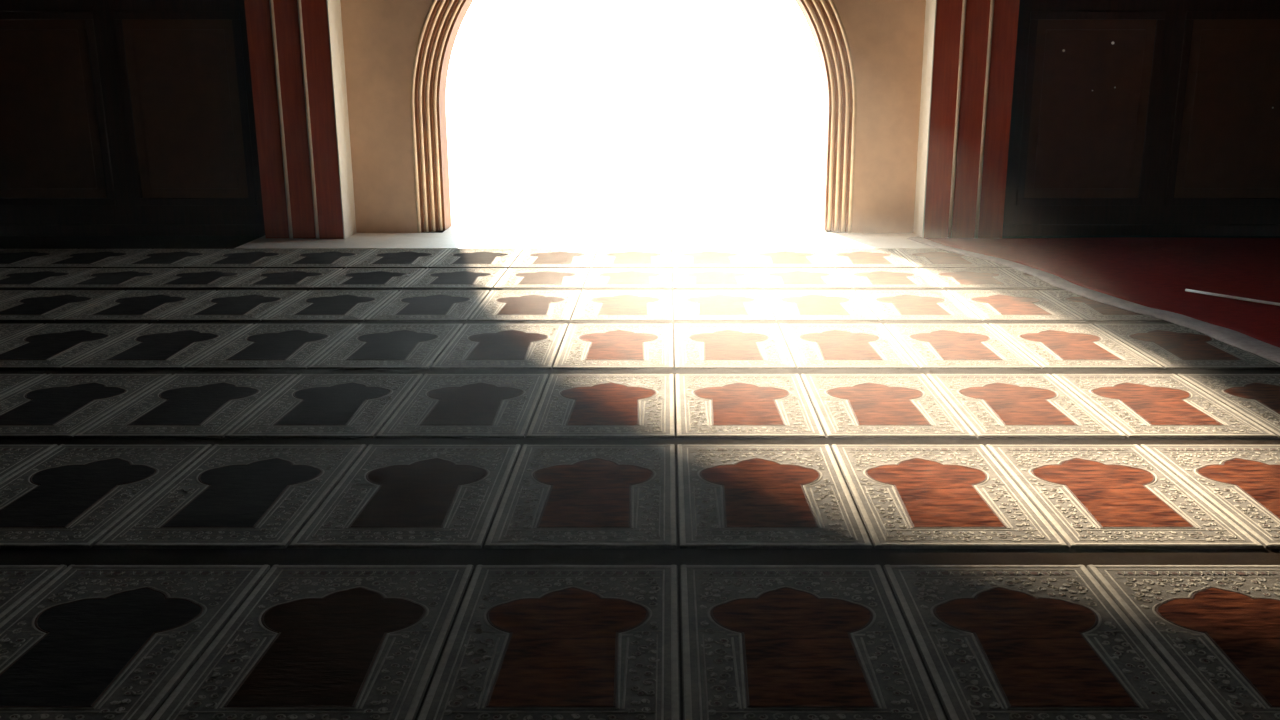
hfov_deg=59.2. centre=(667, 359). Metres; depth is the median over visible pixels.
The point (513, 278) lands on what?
rug
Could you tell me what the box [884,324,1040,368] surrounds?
rug
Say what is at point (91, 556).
floor
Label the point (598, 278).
rug
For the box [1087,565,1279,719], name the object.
rug
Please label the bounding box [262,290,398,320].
rug
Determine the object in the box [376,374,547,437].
rug
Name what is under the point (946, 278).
rug
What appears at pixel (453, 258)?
rug
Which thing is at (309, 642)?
rug
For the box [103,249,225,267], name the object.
rug
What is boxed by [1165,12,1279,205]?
wall panel
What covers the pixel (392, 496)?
rug
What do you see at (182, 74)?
wall panel
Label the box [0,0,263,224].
panel frame
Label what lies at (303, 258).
rug
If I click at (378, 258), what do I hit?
rug
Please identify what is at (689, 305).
rug
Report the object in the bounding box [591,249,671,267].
rug
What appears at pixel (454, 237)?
threshold
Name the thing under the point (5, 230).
baseboard
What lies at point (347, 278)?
rug
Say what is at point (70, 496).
rug
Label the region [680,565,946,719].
rug
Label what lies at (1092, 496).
rug
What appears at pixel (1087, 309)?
rug
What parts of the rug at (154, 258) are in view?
niche panel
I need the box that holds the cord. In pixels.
[1185,289,1279,305]
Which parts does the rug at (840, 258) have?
niche panel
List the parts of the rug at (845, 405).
niche panel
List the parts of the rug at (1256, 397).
niche panel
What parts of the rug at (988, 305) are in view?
niche panel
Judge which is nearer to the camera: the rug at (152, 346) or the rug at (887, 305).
the rug at (152, 346)
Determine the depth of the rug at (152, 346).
6.58 m
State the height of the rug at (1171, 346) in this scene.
0.014 m
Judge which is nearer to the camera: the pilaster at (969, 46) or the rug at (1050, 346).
the rug at (1050, 346)
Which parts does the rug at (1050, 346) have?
niche panel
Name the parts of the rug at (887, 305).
niche panel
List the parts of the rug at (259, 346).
niche panel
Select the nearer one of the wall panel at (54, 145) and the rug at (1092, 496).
the rug at (1092, 496)
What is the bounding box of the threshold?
[234,226,938,249]
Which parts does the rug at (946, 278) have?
niche panel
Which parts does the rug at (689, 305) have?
niche panel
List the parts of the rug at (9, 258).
niche panel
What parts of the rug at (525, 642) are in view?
niche panel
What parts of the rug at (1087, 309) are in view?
niche panel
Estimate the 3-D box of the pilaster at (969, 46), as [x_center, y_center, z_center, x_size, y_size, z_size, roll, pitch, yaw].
[2.830,-3.714,10.357,0.780,5.190,0.425,0,15,0]
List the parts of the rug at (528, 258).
niche panel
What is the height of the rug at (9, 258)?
0.014 m
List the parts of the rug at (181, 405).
niche panel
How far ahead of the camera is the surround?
11.03 m
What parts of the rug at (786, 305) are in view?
niche panel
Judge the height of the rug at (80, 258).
0.014 m
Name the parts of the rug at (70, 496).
niche panel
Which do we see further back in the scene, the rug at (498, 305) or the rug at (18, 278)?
the rug at (18, 278)
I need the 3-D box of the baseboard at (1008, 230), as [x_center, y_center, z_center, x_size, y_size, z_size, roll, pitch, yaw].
[5.370,-1.276,11.072,4.260,0.110,0.025,0,15,0]
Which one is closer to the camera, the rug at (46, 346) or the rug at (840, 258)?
the rug at (46, 346)
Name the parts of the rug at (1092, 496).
niche panel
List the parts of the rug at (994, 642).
niche panel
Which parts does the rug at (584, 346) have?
niche panel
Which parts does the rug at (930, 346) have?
niche panel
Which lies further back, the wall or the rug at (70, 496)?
the wall
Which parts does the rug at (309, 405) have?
niche panel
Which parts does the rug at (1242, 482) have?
niche panel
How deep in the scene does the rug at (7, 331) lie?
7.06 m
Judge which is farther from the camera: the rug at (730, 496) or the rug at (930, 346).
the rug at (930, 346)
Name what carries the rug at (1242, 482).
on the floor
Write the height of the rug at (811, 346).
0.014 m
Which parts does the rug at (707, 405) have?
niche panel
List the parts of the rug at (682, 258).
niche panel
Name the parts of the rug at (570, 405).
niche panel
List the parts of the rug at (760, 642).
niche panel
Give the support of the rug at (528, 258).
on the floor
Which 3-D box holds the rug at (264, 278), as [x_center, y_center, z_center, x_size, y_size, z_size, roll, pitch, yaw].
[-2.989,-0.642,8.818,0.664,0.014,0.826,0,15,0]
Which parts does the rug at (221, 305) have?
niche panel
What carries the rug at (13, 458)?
on the floor
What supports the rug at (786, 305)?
on the floor
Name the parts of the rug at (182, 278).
niche panel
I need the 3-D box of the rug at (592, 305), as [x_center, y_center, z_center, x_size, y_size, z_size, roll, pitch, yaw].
[-0.301,-0.383,7.822,0.664,0.014,0.998,0,15,0]
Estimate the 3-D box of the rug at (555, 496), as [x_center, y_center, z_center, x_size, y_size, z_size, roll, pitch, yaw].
[-0.301,0.507,4.388,0.664,0.014,1.076,0,15,0]
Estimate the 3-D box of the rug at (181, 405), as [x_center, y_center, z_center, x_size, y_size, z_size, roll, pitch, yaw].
[-2.317,0.211,5.531,0.664,0.014,1.053,0,15,0]
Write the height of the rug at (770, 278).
0.014 m
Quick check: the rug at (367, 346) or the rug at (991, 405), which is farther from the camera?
the rug at (367, 346)
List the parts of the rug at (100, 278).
niche panel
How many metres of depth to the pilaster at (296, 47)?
10.56 m
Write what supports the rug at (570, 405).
on the floor
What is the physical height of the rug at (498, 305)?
0.014 m
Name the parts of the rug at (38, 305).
niche panel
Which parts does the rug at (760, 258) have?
niche panel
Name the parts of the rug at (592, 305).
niche panel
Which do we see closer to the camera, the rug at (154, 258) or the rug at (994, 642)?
the rug at (994, 642)
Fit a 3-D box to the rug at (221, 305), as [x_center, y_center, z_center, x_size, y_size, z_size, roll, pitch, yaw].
[-2.989,-0.383,7.822,0.664,0.014,0.998,0,15,0]
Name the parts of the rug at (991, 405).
niche panel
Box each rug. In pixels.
[0,249,77,267]
[0,268,96,288]
[0,290,33,302]
[0,290,124,320]
[0,324,43,341]
[0,324,148,368]
[0,374,46,397]
[0,374,171,437]
[0,444,57,481]
[0,444,211,548]
[0,565,66,621]
[0,565,269,719]
[21,249,151,267]
[44,268,178,288]
[56,290,215,320]
[62,324,253,368]
[74,374,297,437]
[93,444,366,548]
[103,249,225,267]
[134,268,260,288]
[150,565,473,719]
[159,290,306,320]
[184,249,300,267]
[185,324,357,368]
[224,268,342,288]
[225,374,422,437]
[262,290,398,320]
[266,249,374,267]
[288,444,520,548]
[308,324,462,368]
[314,268,424,288]
[347,249,448,267]
[365,290,489,320]
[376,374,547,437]
[404,268,507,288]
[417,565,679,719]
[428,249,522,267]
[430,324,567,368]
[468,290,580,320]
[484,444,676,548]
[494,268,589,288]
[510,249,596,267]
[526,374,674,437]
[553,324,673,368]
[571,290,672,320]
[583,268,671,288]
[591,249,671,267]
[672,249,752,267]
[673,268,761,288]
[673,290,775,320]
[674,324,795,368]
[675,374,825,437]
[677,444,871,548]
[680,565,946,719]
[746,249,834,267]
[755,268,851,288]
[764,290,878,320]
[779,324,918,368]
[801,374,975,437]
[821,249,915,267]
[831,444,1067,548]
[837,268,941,288]
[856,290,981,320]
[883,565,1212,719]
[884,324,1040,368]
[895,249,996,267]
[919,268,1030,288]
[926,374,1126,437]
[947,290,1084,320]
[985,444,1263,548]
[988,261,1010,267]
[988,324,1163,368]
[1002,268,1060,288]
[1038,290,1164,320]
[1051,374,1276,437]
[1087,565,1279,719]
[1093,324,1279,368]
[1140,444,1279,548]
[1177,374,1279,437]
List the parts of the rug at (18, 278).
niche panel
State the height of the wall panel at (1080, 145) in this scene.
1.810 m
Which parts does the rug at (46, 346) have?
niche panel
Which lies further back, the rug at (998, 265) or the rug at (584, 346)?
the rug at (998, 265)
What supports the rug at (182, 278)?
on the floor
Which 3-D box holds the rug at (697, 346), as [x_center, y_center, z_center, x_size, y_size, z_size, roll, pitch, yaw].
[0.371,-0.092,6.698,0.664,0.014,1.089,0,15,0]
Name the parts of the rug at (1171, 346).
niche panel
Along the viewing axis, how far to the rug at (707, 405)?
5.45 m
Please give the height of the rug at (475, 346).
0.014 m
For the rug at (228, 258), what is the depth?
9.69 m
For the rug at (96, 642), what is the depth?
3.26 m
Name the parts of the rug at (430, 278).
niche panel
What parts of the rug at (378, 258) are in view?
niche panel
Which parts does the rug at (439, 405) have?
niche panel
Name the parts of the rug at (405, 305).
niche panel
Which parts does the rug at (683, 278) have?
niche panel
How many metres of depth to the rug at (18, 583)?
3.59 m
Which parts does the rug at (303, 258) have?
niche panel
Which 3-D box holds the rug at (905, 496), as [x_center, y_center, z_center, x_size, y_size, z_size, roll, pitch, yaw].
[1.043,0.507,4.388,0.664,0.014,1.076,0,15,0]
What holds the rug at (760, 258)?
on the floor
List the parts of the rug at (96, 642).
niche panel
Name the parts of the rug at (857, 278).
niche panel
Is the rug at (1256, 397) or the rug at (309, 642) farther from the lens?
the rug at (1256, 397)
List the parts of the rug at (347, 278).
niche panel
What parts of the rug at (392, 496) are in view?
niche panel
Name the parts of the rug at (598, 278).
niche panel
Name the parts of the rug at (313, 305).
niche panel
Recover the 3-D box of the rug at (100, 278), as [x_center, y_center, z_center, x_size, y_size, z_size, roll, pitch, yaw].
[-4.333,-0.642,8.818,0.664,0.014,0.826,0,15,0]
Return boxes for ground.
[446,84,823,225]
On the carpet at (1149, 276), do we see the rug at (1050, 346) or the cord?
the cord
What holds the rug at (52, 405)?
on the floor
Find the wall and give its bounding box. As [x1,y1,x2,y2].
[340,0,925,232]
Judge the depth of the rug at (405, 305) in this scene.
7.75 m
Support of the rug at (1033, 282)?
on the floor
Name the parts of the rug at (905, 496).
niche panel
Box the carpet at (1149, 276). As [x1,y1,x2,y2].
[907,237,1279,362]
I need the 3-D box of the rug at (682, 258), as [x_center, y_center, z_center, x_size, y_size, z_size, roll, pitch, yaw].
[0.371,-0.883,9.751,0.664,0.014,0.950,0,15,0]
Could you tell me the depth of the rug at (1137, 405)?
5.45 m
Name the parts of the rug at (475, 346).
niche panel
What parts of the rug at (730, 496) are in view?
niche panel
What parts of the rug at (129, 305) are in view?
niche panel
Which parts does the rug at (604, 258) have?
niche panel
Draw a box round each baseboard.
[0,225,264,235]
[1002,225,1279,235]
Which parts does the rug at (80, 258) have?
niche panel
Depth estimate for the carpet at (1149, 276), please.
8.91 m
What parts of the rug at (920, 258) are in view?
niche panel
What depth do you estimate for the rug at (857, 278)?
8.77 m
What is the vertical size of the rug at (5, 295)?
0.014 m
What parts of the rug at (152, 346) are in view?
niche panel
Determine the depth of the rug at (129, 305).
7.77 m
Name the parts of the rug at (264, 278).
niche panel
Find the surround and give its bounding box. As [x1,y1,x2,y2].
[410,0,856,232]
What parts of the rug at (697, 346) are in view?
niche panel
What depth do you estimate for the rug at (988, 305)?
7.74 m
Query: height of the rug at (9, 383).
0.014 m
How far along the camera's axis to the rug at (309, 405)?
5.45 m
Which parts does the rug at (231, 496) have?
niche panel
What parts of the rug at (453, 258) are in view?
niche panel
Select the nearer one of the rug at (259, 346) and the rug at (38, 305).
the rug at (259, 346)
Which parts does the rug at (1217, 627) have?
niche panel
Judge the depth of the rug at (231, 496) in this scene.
4.29 m
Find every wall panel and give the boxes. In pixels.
[0,12,115,205]
[112,12,256,205]
[1016,12,1165,205]
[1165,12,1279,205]
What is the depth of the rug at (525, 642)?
3.19 m
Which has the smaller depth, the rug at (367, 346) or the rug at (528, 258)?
the rug at (367, 346)
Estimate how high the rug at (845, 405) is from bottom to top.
0.014 m
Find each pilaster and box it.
[244,0,356,238]
[913,0,1019,237]
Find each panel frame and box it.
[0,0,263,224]
[1003,0,1279,224]
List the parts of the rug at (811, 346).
niche panel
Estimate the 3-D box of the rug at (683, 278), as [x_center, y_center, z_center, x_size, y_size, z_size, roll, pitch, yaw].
[0.371,-0.642,8.818,0.664,0.014,0.826,0,15,0]
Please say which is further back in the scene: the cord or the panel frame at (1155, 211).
the panel frame at (1155, 211)
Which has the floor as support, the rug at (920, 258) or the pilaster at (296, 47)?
the rug at (920, 258)
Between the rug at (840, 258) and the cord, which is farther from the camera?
the rug at (840, 258)
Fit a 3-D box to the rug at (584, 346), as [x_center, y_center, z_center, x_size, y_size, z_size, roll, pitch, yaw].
[-0.301,-0.092,6.698,0.664,0.014,1.089,0,15,0]
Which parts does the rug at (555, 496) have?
niche panel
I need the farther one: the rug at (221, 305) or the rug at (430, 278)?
the rug at (430, 278)
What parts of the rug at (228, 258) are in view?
niche panel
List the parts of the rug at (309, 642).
niche panel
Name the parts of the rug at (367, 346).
niche panel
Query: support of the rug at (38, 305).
on the floor
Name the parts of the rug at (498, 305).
niche panel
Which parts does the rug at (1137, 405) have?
niche panel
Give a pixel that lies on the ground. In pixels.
(519, 154)
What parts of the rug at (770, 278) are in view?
niche panel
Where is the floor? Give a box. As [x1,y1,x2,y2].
[0,229,1279,719]
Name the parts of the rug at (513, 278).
niche panel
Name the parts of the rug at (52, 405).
niche panel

